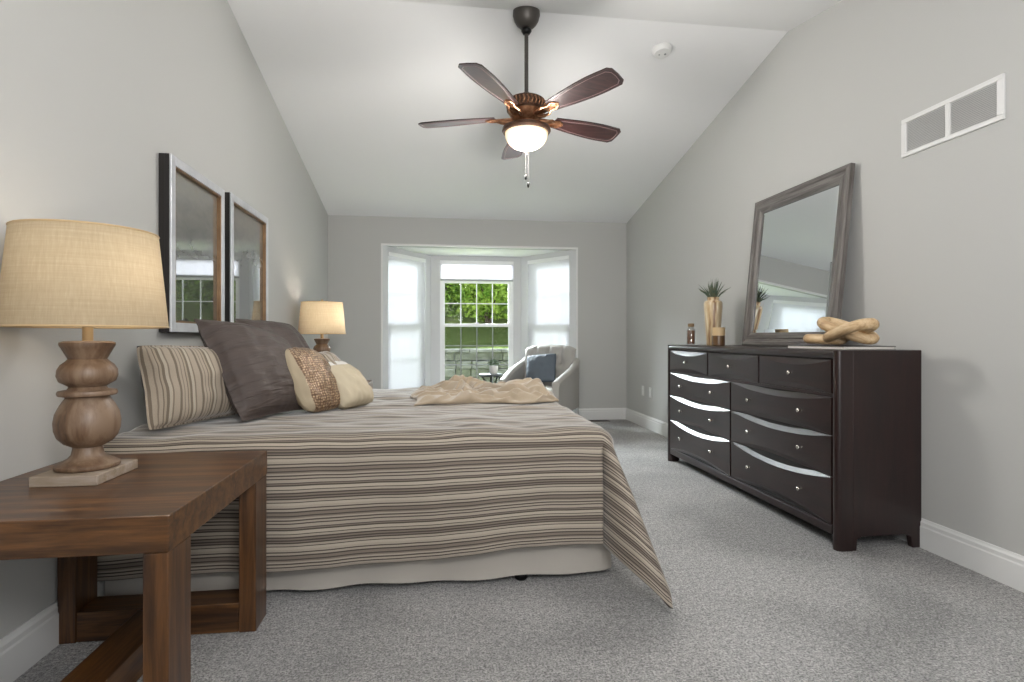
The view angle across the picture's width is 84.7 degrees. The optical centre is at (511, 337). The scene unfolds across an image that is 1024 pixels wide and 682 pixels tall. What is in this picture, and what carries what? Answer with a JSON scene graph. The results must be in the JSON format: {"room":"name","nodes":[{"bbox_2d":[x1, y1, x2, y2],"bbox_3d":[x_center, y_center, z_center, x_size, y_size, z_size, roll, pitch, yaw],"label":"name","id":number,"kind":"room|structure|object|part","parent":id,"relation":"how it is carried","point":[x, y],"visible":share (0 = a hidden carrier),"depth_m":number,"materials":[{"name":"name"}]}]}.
{"room":"bedroom","nodes":[
{"label":"bedroom","id":0,"kind":"room"},
{"bbox_2d":[0,0,327,638],"bbox_3d":[-1.764,-0.533,2.969,0.120,3.166,7.550,0,0,-8],"label":"wall","id":1,"kind":"structure","parent":0,"point":[92,92],"depth_m":2.32,"materials":[{"name":"grey paint"}]},
{"bbox_2d":[0,581,104,681],"bbox_3d":[-1.696,0.978,2.978,0.016,0.145,7.550,0,0,-8],"label":"baseboard","id":2,"kind":"structure","parent":1,"relation":"attached to","point":[23,647],"depth_m":1.78,"materials":[{"name":"white paint"}]},
{"bbox_2d":[159,153,224,332],"bbox_3d":[-1.674,-0.445,2.971,0.056,0.840,0.670,0,0,-8],"label":"mirror","id":3,"kind":"object","parent":1,"relation":"attached to","point":[191,206],"visible":0.8,"depth_m":2.89,"materials":[{"name":"black"}]},
{"bbox_3d":[-1.679,-0.445,2.970,0.046,0.840,0.670,0,0,-8],"label":"frame","id":4,"kind":"part","parent":3,"relation":"part of","materials":[{"name":"black"}]},
{"bbox_2d":[225,192,267,321],"bbox_3d":[-1.782,-0.458,3.781,0.056,0.845,0.755,0,0,-8],"label":"mirror","id":5,"kind":"object","parent":1,"relation":"attached to","point":[246,228],"visible":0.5,"depth_m":3.73,"materials":[{"name":"black"}]},
{"bbox_3d":[-1.787,-0.458,3.780,0.046,0.845,0.755,0,0,-8],"label":"frame","id":6,"kind":"part","parent":5,"relation":"part of","materials":[{"name":"black wood"}]},
{"bbox_2d":[383,245,430,388],"bbox_3d":[-1.379,-0.033,7.253,0.100,2.165,0.969,0,0,28],"label":"wall","id":7,"kind":"structure","parent":0,"point":[386,249],"depth_m":7.36,"materials":[{"name":"grey paint"}]},
{"bbox_2d":[388,252,425,388],"bbox_3d":[-1.345,-0.164,7.217,0.033,1.771,0.738,0,0,28],"label":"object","id":8,"kind":"object","parent":7,"relation":"attached to","point":[406,276],"visible":0.88,"depth_m":7.20,"materials":[{"name":"white fabric"}]},
{"bbox_2d":[431,255,520,385],"bbox_3d":[-0.498,-0.033,7.787,1.239,2.165,0.100,0,0,-8],"label":"wall","id":9,"kind":"structure","parent":0,"point":[435,260],"depth_m":7.68,"materials":[{"name":"grey paint"}]},
{"bbox_2d":[440,281,512,382],"bbox_3d":[-0.488,-0.160,7.788,1.016,1.780,0.100,0,0,-8],"label":"window","id":10,"kind":"structure","parent":9,"relation":"in","point":[443,325],"depth_m":7.78,"materials":[{"name":"white plastic"}]},
{"bbox_3d":[-0.492,-0.468,7.815,0.964,0.645,0.030,0,0,-8],"label":"sash","id":11,"kind":"part","parent":10,"relation":"part of","materials":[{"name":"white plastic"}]},
{"bbox_3d":[-0.487,0.259,7.784,0.964,0.891,0.030,0,0,-8],"label":"sash","id":12,"kind":"part","parent":10,"relation":"part of","materials":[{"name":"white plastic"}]},
{"bbox_2d":[440,260,512,281],"bbox_3d":[-0.482,-0.911,7.741,1.010,0.276,0.032,0,0,-8],"label":"cellular shade","id":13,"kind":"object","parent":9,"relation":"attached to","point":[500,271],"visible":1,"depth_m":7.74,"materials":[{"name":"white fabric"}]},
{"bbox_3d":[-0.482,-0.784,7.741,1.004,0.022,0.024,0,0,-8],"label":"rail","id":14,"kind":"part","parent":13,"relation":"part of","materials":[{"name":"grey plastic"}]},
{"bbox_2d":[328,215,625,414],"bbox_3d":[-0.374,-0.205,7.022,3.942,2.511,0.120,0,0,-8],"label":"wall","id":15,"kind":"structure","parent":0,"point":[354,242],"depth_m":7.00,"materials":[{"name":"grey paint"}]},
{"bbox_2d":[381,243,577,413],"bbox_3d":[-0.377,-0.043,6.973,2.444,2.187,0.036,0,0,-8],"label":"trim","id":16,"kind":"structure","parent":15,"relation":"attached to","point":[382,244],"depth_m":6.93,"materials":[{"name":"white paint"}]},
{"bbox_2d":[579,408,625,419],"bbox_3d":[1.157,0.978,7.156,0.631,0.145,0.016,0,0,-8],"label":"baseboard","id":17,"kind":"structure","parent":15,"relation":"attached to","point":[587,413],"depth_m":7.15,"materials":[{"name":"white paint"}]},
{"bbox_2d":[394,247,562,256],"bbox_3d":[-0.446,-1.185,7.492,2.800,0.139,0.829,0,0,-8],"label":"ceiling","id":18,"kind":"structure","parent":0,"point":[428,251],"depth_m":7.40,"materials":[{"name":"white paint"}]},
{"bbox_2d":[13,419,1023,681],"bbox_3d":[0.080,1.090,3.599,3.942,0.080,8.555,0,0,-8],"label":"floor","id":19,"kind":"structure","parent":0,"point":[760,592],"depth_m":2.10,"materials":[{"name":"grey carpet"}]},
{"bbox_2d":[0,450,266,681],"bbox_3d":[-1.199,0.739,1.697,0.650,0.622,0.788,0,0,-8],"label":"nightstand","id":20,"kind":"object","parent":19,"relation":"on","point":[153,509],"visible":0.94,"depth_m":1.57,"materials":[{"name":"brown wood"}]},
{"bbox_3d":[-1.533,0.784,1.984,0.058,0.531,0.127,0,0,-8],"label":"leg","id":21,"kind":"part","parent":20,"relation":"part of","materials":[{"name":"brown wood"}]},
{"bbox_2d":[0,219,169,487],"bbox_3d":[-1.297,0.038,1.717,0.430,0.780,0.430,0,0,-8],"label":"table lamp","id":22,"kind":"object","parent":20,"relation":"on","point":[87,276],"visible":1,"depth_m":1.61,"materials":[{"name":"brown wood"}]},
{"bbox_3d":[-1.297,-0.321,1.717,0.374,0.005,0.374,0,0,-8],"label":"shade trim","id":23,"kind":"part","parent":22,"relation":"part of","materials":[{"name":"beige fabric"}]},
{"bbox_3d":[-1.297,-0.176,1.717,0.424,0.295,0.424,0,0,-8],"label":"lamp shade","id":24,"kind":"part","parent":22,"relation":"part of","materials":[{"name":"fabric"}]},
{"bbox_3d":[-1.297,-0.032,1.717,0.430,0.005,0.430,0,0,-8],"label":"shade trim","id":25,"kind":"part","parent":22,"relation":"part of","materials":[{"name":"beige fabric"}]},
{"bbox_3d":[-0.864,0.784,1.410,0.058,0.531,0.127,0,0,-8],"label":"leg","id":26,"kind":"part","parent":20,"relation":"part of","materials":[{"name":"brown wood"}]},
{"bbox_3d":[-0.950,0.784,2.061,0.058,0.531,0.127,0,0,-8],"label":"leg","id":27,"kind":"part","parent":20,"relation":"part of","materials":[{"name":"brown wood"}]},
{"bbox_2d":[105,544,610,595],"bbox_3d":[-0.689,0.740,3.294,2.052,0.620,2.013,0,0,-8],"label":"bed","id":28,"kind":"object","parent":19,"relation":"on","point":[518,563],"visible":0.12,"depth_m":2.35,"materials":[{"name":"white fabric"}]},
{"bbox_2d":[97,387,672,608],"bbox_3d":[-0.636,0.694,3.297,2.159,0.648,2.715,0,0,-8],"label":"comforter","id":29,"kind":"object","parent":28,"relation":"on","point":[387,479],"visible":0.65,"depth_m":2.27,"materials":[{"name":"fabric"}]},
{"bbox_2d":[137,345,236,429],"bbox_3d":[-1.379,0.201,2.557,0.207,0.337,0.686,0,0,13],"label":"sham pillow","id":30,"kind":"object","parent":29,"relation":"on","point":[181,385],"visible":0.6,"depth_m":2.33,"materials":[{"name":"fabric"}]},
{"bbox_2d":[194,319,303,420],"bbox_3d":[-1.233,0.142,2.746,0.328,0.453,0.509,0,0,18],"label":"euro pillow","id":31,"kind":"object","parent":29,"relation":"on","point":[258,381],"visible":0.84,"depth_m":2.58,"materials":[{"name":"brown fabric"}]},
{"bbox_2d":[235,319,309,348],"bbox_3d":[-1.378,0.130,3.417,0.338,0.473,0.582,0,0,12],"label":"euro pillow","id":32,"kind":"object","parent":29,"relation":"on","point":[286,331],"visible":0.24,"depth_m":3.40,"materials":[{"name":"brown fabric"}]},
{"bbox_2d":[285,347,339,412],"bbox_3d":[-1.036,0.216,2.907,0.230,0.330,0.311,0,0,17],"label":"throw pillow","id":33,"kind":"object","parent":29,"relation":"on","point":[315,384],"visible":0.92,"depth_m":2.83,"materials":[{"name":"beige fabric"}]},
{"bbox_2d":[319,351,340,364],"bbox_3d":[-1.280,0.240,3.827,0.267,0.286,0.538,0,0,12],"label":"sham pillow","id":34,"kind":"object","parent":29,"relation":"on","point":[329,356],"visible":0.14,"depth_m":3.88,"materials":[{"name":"fabric"}]},
{"bbox_2d":[329,361,347,365],"bbox_3d":[-1.191,0.278,3.878,0.216,0.226,0.344,0,0,15],"label":"throw pillow","id":35,"kind":"object","parent":29,"relation":"on","point":[337,362],"visible":0.11,"depth_m":3.89,"materials":[{"name":"white fabric"}]},
{"bbox_2d":[331,364,373,409],"bbox_3d":[-0.919,0.271,3.111,0.227,0.242,0.282,0,0,19],"label":"throw pillow","id":36,"kind":"object","parent":29,"relation":"on","point":[354,389],"visible":0.73,"depth_m":3.04,"materials":[{"name":"beige fabric"}]},
{"bbox_2d":[410,375,558,405],"bbox_3d":[-0.217,0.323,3.670,0.910,0.140,0.947,0,0,-8],"label":"throw blanket","id":37,"kind":"object","parent":29,"relation":"on","point":[461,389],"visible":1,"depth_m":3.40,"materials":[{"name":"beige fabric"}]},
{"bbox_3d":[0.039,0.985,2.441,0.060,0.130,0.058,0,0,-8],"label":"leg","id":38,"kind":"part","parent":28,"relation":"part of","materials":[{"name":"black metal"}]},
{"bbox_2d":[367,380,372,388],"bbox_3d":[-1.662,0.739,5.186,0.650,0.622,0.788,0,0,-8],"label":"nightstand","id":39,"kind":"object","parent":19,"relation":"on","point":[370,382],"visible":0.02,"depth_m":5.49,"materials":[{"name":"brown wood"}]},
{"bbox_2d":[298,299,345,351],"bbox_3d":[-1.759,0.038,5.200,0.430,0.780,0.430,0,0,-8],"label":"table lamp","id":40,"kind":"object","parent":39,"relation":"on","point":[321,317],"visible":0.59,"depth_m":5.04,"materials":[{"name":"beige fabric"}]},
{"bbox_3d":[-1.759,-0.176,5.200,0.424,0.295,0.424,0,0,-8],"label":"lamp shade","id":41,"kind":"part","parent":40,"relation":"part of","materials":[{"name":"fabric"}]},
{"bbox_3d":[-1.759,-0.321,5.200,0.374,0.005,0.374,0,0,-8],"label":"shade trim","id":42,"kind":"part","parent":40,"relation":"part of","materials":[{"name":"beige fabric"}]},
{"bbox_3d":[-1.759,-0.032,5.200,0.430,0.005,0.430,0,0,-8],"label":"shade trim","id":43,"kind":"part","parent":40,"relation":"part of","materials":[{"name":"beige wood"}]},
{"bbox_2d":[479,373,501,382],"bbox_3d":[-0.270,0.752,7.055,0.300,0.588,0.319,0,0,-8],"label":"side table","id":44,"kind":"object","parent":19,"relation":"on","point":[483,375],"visible":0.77,"depth_m":6.94,"materials":[{"name":"black"}]},
{"bbox_2d":[487,359,498,373],"bbox_3d":[-0.231,0.366,7.060,0.160,0.185,0.152,0,0,-8],"label":"potted plant","id":45,"kind":"object","parent":44,"relation":"on","point":[493,369],"visible":1,"depth_m":7.03,"materials":[{"name":"green plant"}]},
{"bbox_3d":[-0.231,0.408,7.061,0.116,0.100,0.116,0,0,-8],"label":"pot","id":46,"kind":"part","parent":45,"relation":"part of","materials":[{"name":"white ceramic"}]},
{"bbox_2d":[498,345,579,409],"bbox_3d":[0.348,0.573,6.742,0.829,0.955,0.782,0,0,25],"label":"armchair","id":47,"kind":"object","parent":19,"relation":"on","point":[565,387],"visible":0.5,"depth_m":6.81,"materials":[{"name":"grey fabric"}]},
{"bbox_3d":[0.011,0.551,6.857,0.121,0.599,0.700,0,0,25],"label":"arm","id":48,"kind":"part","parent":47,"relation":"part of","materials":[{"name":"grey fabric"}]},
{"bbox_2d":[526,353,555,381],"bbox_3d":[0.353,0.380,6.837,0.407,0.365,0.198,0,0,24],"label":"throw pillow","id":49,"kind":"object","parent":47,"relation":"on","point":[543,367],"visible":0.89,"depth_m":6.78,"materials":[{"name":"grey fabric"}]},
{"bbox_2d":[544,385,552,392],"bbox_3d":[0.322,0.637,6.687,0.570,0.105,0.580,0,0,25],"label":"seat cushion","id":50,"kind":"object","parent":47,"relation":"on","point":[549,387],"depth_m":6.54,"materials":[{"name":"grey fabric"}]},
{"bbox_3d":[0.458,0.393,6.973,0.680,0.595,0.271,0,0,25],"label":"backrest","id":51,"kind":"part","parent":47,"relation":"part of","materials":[{"name":"grey fabric"}]},
{"bbox_3d":[0.650,0.551,6.553,0.121,0.599,0.700,0,0,25],"label":"arm","id":52,"kind":"part","parent":47,"relation":"part of","materials":[{"name":"grey fabric"}]},
{"bbox_2d":[588,420,609,421],"bbox_3d":[1.063,1.046,7.041,0.320,0.008,0.110,0,0,-8],"label":"floor vent","id":53,"kind":"object","parent":19,"relation":"in","point":[588,420],"visible":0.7,"depth_m":7.03,"materials":[{"name":"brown metal"}]},
{"bbox_2d":[668,345,920,551],"bbox_3d":[1.673,0.557,3.800,0.480,0.986,2.070,0,0,-8],"label":"dresser","id":54,"kind":"object","parent":19,"relation":"on","point":[830,439],"visible":0.99,"depth_m":2.94,"materials":[{"name":"black wood"}]},
{"bbox_3d":[1.365,0.557,4.777,0.080,0.985,0.052,0,0,-8],"label":"post","id":55,"kind":"part","parent":54,"relation":"part of","materials":[{"name":"brown wood"}]},
{"bbox_3d":[1.401,0.196,4.419,0.045,0.166,0.657,0,0,-8],"label":"drawer","id":56,"kind":"part","parent":54,"relation":"part of","materials":[{"name":"brown wood"}]},
{"bbox_2d":[687,323,694,343],"bbox_3d":[1.496,-0.027,4.692,0.072,0.178,0.072,0,0,-8],"label":"jar","id":57,"kind":"object","parent":54,"relation":"on","point":[690,338],"visible":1,"depth_m":4.67,"materials":[{"name":"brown glass"}]},
{"bbox_3d":[1.421,0.817,4.261,0.045,0.235,0.977,0,0,-8],"label":"drawer","id":58,"kind":"part","parent":54,"relation":"part of","materials":[{"name":"brown wood"}]},
{"bbox_3d":[1.421,0.593,4.261,0.045,0.200,0.977,0,0,-8],"label":"drawer","id":59,"kind":"part","parent":54,"relation":"part of","materials":[{"name":"brown wood"}]},
{"bbox_3d":[1.421,0.394,4.261,0.045,0.186,0.977,0,0,-8],"label":"drawer","id":60,"kind":"part","parent":54,"relation":"part of","materials":[{"name":"brown wood"}]},
{"bbox_2d":[698,280,730,345],"bbox_3d":[1.571,-0.200,4.378,0.229,0.528,0.208,0,0,-33],"label":"bud vase","id":61,"kind":"object","parent":54,"relation":"on","point":[713,306],"visible":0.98,"depth_m":4.34,"materials":[{"name":"beige ceramic"}]},
{"bbox_2d":[712,327,724,345],"bbox_3d":[1.505,-0.004,4.093,0.092,0.135,0.092,0,0,-8],"label":"candle holder","id":62,"kind":"object","parent":54,"relation":"on","point":[718,333],"visible":0.98,"depth_m":4.05,"materials":[{"name":"brown wood"}]},
{"bbox_3d":[1.488,0.196,3.761,0.045,0.166,0.641,0,0,-8],"label":"drawer","id":63,"kind":"part","parent":54,"relation":"part of","materials":[{"name":"brown wood"}]},
{"bbox_3d":[1.488,0.087,3.776,0.058,0.046,2.010,0,0,-8],"label":"rail","id":64,"kind":"part","parent":54,"relation":"part of","materials":[{"name":"brown wood"}]},
{"bbox_3d":[1.485,0.961,3.775,0.044,0.046,1.966,0,0,-8],"label":"rail","id":65,"kind":"part","parent":54,"relation":"part of","materials":[{"name":"brown wood"}]},
{"bbox_3d":[1.490,0.524,3.776,0.034,0.828,1.970,0,0,-8],"label":"divider rail","id":66,"kind":"part","parent":54,"relation":"part of","materials":[{"name":"brown wood"}]},
{"bbox_3d":[1.551,0.817,3.283,0.045,0.235,0.964,0,0,-8],"label":"drawer","id":67,"kind":"part","parent":54,"relation":"part of","materials":[{"name":"brown wood"}]},
{"bbox_3d":[1.551,0.593,3.283,0.045,0.200,0.964,0,0,-8],"label":"drawer","id":68,"kind":"part","parent":54,"relation":"part of","materials":[{"name":"brown wood"}]},
{"bbox_3d":[1.551,0.394,3.283,0.045,0.186,0.964,0,0,-8],"label":"drawer","id":69,"kind":"part","parent":54,"relation":"part of","materials":[{"name":"brown wood"}]},
{"bbox_3d":[1.573,0.196,3.116,0.045,0.166,0.629,0,0,-8],"label":"drawer","id":70,"kind":"part","parent":54,"relation":"part of","materials":[{"name":"brown wood"}]},
{"bbox_2d":[742,163,854,346],"bbox_3d":[1.844,-0.470,3.712,0.140,1.069,0.985,0,0,-8],"label":"framed mirror","id":71,"kind":"object","parent":54,"relation":"on","point":[800,233],"visible":0.84,"depth_m":3.63,"materials":[{"name":"grey wood"}]},
{"bbox_3d":[1.795,0.014,3.706,0.034,0.098,0.985,6,-1,-8],"label":"frame rail","id":72,"kind":"part","parent":71,"relation":"part of","materials":[{"name":"grey wood"}]},
{"bbox_2d":[752,185,838,332],"bbox_3d":[1.851,-0.469,3.713,0.007,0.879,0.793,6,-1,-8],"label":"mirror glass","id":73,"kind":"object","parent":71,"relation":"attached to","point":[795,244],"depth_m":3.67,"materials":[{"name":"silver mirror"}]},
{"bbox_3d":[1.891,-0.955,3.719,0.034,0.098,0.985,6,-1,-8],"label":"frame rail","id":74,"kind":"part","parent":71,"relation":"part of","materials":[{"name":"grey wood"}]},
{"bbox_2d":[788,345,895,349],"bbox_3d":[1.769,0.054,3.049,0.300,0.020,0.440,0,0,-10],"label":"book","id":75,"kind":"object","parent":54,"relation":"on","point":[827,347],"visible":0.98,"depth_m":2.86,"materials":[{"name":"white paper"}]},
{"bbox_2d":[803,317,879,344],"bbox_3d":[1.740,-0.036,2.949,0.230,0.152,0.492,0,0,-8],"label":"chain","id":76,"kind":"object","parent":75,"relation":"on","point":[838,331],"visible":1,"depth_m":2.85,"materials":[{"name":"brown wood"}]},
{"bbox_3d":[1.630,0.557,2.776,0.080,0.985,0.052,0,0,-8],"label":"post","id":77,"kind":"part","parent":54,"relation":"part of","materials":[{"name":"brown wood"}]},
{"bbox_3d":[1.858,0.557,2.796,0.376,0.986,0.030,0,0,-8],"label":"panel","id":78,"kind":"part","parent":54,"relation":"part of","materials":[{"name":"brown wood"}]},
{"bbox_2d":[227,0,841,222],"bbox_3d":[0.131,-1.759,3.220,3.942,0.914,7.790,0,0,-8],"label":"ceiling","id":79,"kind":"structure","parent":0,"point":[352,83],"depth_m":4.41,"materials":[{"name":"white paint"}]},
{"bbox_2d":[418,6,623,187],"bbox_3d":[0.085,-1.548,3.695,1.392,1.156,1.331,0,0,-8],"label":"ceiling fan","id":80,"kind":"object","parent":79,"relation":"hanging from","point":[525,130],"visible":1,"depth_m":3.55,"materials":[{"name":"brown wood"}]},
{"bbox_3d":[-0.361,-1.421,3.722,0.513,0.038,0.166,0,0,10],"label":"blade","id":81,"kind":"part","parent":80,"relation":"part of","materials":[{"name":"brown wood"}]},
{"bbox_3d":[-0.121,-1.456,3.236,0.165,0.056,0.513,0,0,28],"label":"blade","id":82,"kind":"part","parent":80,"relation":"part of","materials":[{"name":"brown wood"}]},
{"bbox_3d":[0.026,-1.400,4.099,0.164,0.066,0.514,0,0,-8],"label":"blade","id":83,"kind":"part","parent":80,"relation":"part of","materials":[{"name":"brown wood"}]},
{"bbox_3d":[0.094,-1.272,3.644,0.278,0.105,0.278,0,0,-8],"label":"lamp shade","id":84,"kind":"part","parent":80,"relation":"part of","materials":[{"name":"beige glass"}]},
{"bbox_3d":[0.416,-1.457,3.315,0.163,0.065,0.513,0,0,-44],"label":"blade","id":85,"kind":"part","parent":80,"relation":"part of","materials":[{"name":"brown wood"}]},
{"bbox_3d":[0.508,-1.420,3.847,0.513,0.056,0.162,0,0,-27],"label":"blade","id":86,"kind":"part","parent":80,"relation":"part of","materials":[{"name":"brown wood"}]},
{"bbox_2d":[652,42,671,58],"bbox_3d":[1.076,-2.049,4.025,0.143,0.061,0.142,0,0,27],"label":"smoke detector","id":87,"kind":"object","parent":79,"relation":"attached to","point":[662,50],"visible":1,"depth_m":3.99,"materials":[{"name":"white plastic"}]},
{"bbox_2d":[521,249,575,412],"bbox_3d":[0.504,-0.033,7.504,0.100,2.165,0.984,0,0,-45],"label":"wall","id":88,"kind":"structure","parent":0,"point":[572,253],"depth_m":7.48,"materials":[{"name":"grey paint"}]},
{"bbox_2d":[528,255,568,346],"bbox_3d":[0.478,-0.164,7.462,0.032,1.771,0.727,0,0,-45],"label":"cellular shade","id":89,"kind":"object","parent":88,"relation":"attached to","point":[548,285],"visible":0.55,"depth_m":7.45,"materials":[{"name":"white fabric"}]},
{"bbox_2d":[626,0,1023,555],"bbox_3d":[2.025,-0.533,3.471,0.120,3.166,7.550,0,0,-8],"label":"wall","id":90,"kind":"structure","parent":0,"point":[935,252],"depth_m":2.93,"materials":[{"name":"grey paint"}]},
{"bbox_2d":[649,387,651,397],"bbox_3d":[1.573,0.630,6.392,0.008,0.116,0.072,0,0,-8],"label":"electrical outlet","id":91,"kind":"object","parent":90,"relation":"attached to","point":[650,389],"visible":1,"depth_m":6.38,"materials":[{"name":"white plastic"}]},
{"bbox_2d":[626,408,1023,592],"bbox_3d":[1.958,0.978,3.462,0.016,0.145,7.550,0,0,-8],"label":"baseboard","id":92,"kind":"structure","parent":90,"relation":"attached to","point":[1004,566],"depth_m":2.57,"materials":[{"name":"white paint"}]},
{"bbox_2d":[901,73,1005,157],"bbox_3d":[2.066,-1.030,2.660,0.012,0.196,0.534,0,0,-8],"label":"air vent","id":93,"kind":"object","parent":90,"relation":"in","point":[982,105],"visible":1,"depth_m":2.62,"materials":[{"name":"white plastic"}]},
{"label":"outside","id":94,"kind":"structure","parent":0,"visible":0},
{"bbox_2d":[388,284,507,348],"bbox_3d":[-1.021,-1.045,15.299,20.000,2.847,9.000,0,0,-8],"label":"grass slope","id":95,"kind":"structure","parent":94,"point":[452,334],"depth_m":12.19,"materials":[{"name":"green plant"}]},
{"bbox_2d":[445,283,477,318],"bbox_3d":[-1.690,-1.282,12.921,2.074,2.159,2.084,0,0,-8],"label":"leafy shrub","id":96,"kind":"object","parent":95,"relation":"on","point":[449,286],"visible":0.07,"depth_m":12.57,"materials":[{"name":"green plant"}]},
{"bbox_2d":[450,283,507,323],"bbox_3d":[-0.478,-1.078,12.757,1.860,1.932,1.891,0,0,-8],"label":"leafy shrub","id":97,"kind":"object","parent":95,"relation":"on","point":[483,296],"visible":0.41,"depth_m":12.39,"materials":[{"name":"green plant"}]},
{"bbox_3d":[-0.229,1.550,9.331,20.000,0.200,2.840,0,0,-8],"label":"ground","id":98,"kind":"structure","parent":0,"visible":0},
{"bbox_2d":[445,349,507,382],"bbox_3d":[-0.202,0.872,10.818,14.438,1.304,0.380,0,0,-8],"label":"wall","id":99,"kind":"structure","parent":98,"relation":"on","point":[452,356],"depth_m":10.59,"materials":[{"name":"stone"}]}
]}

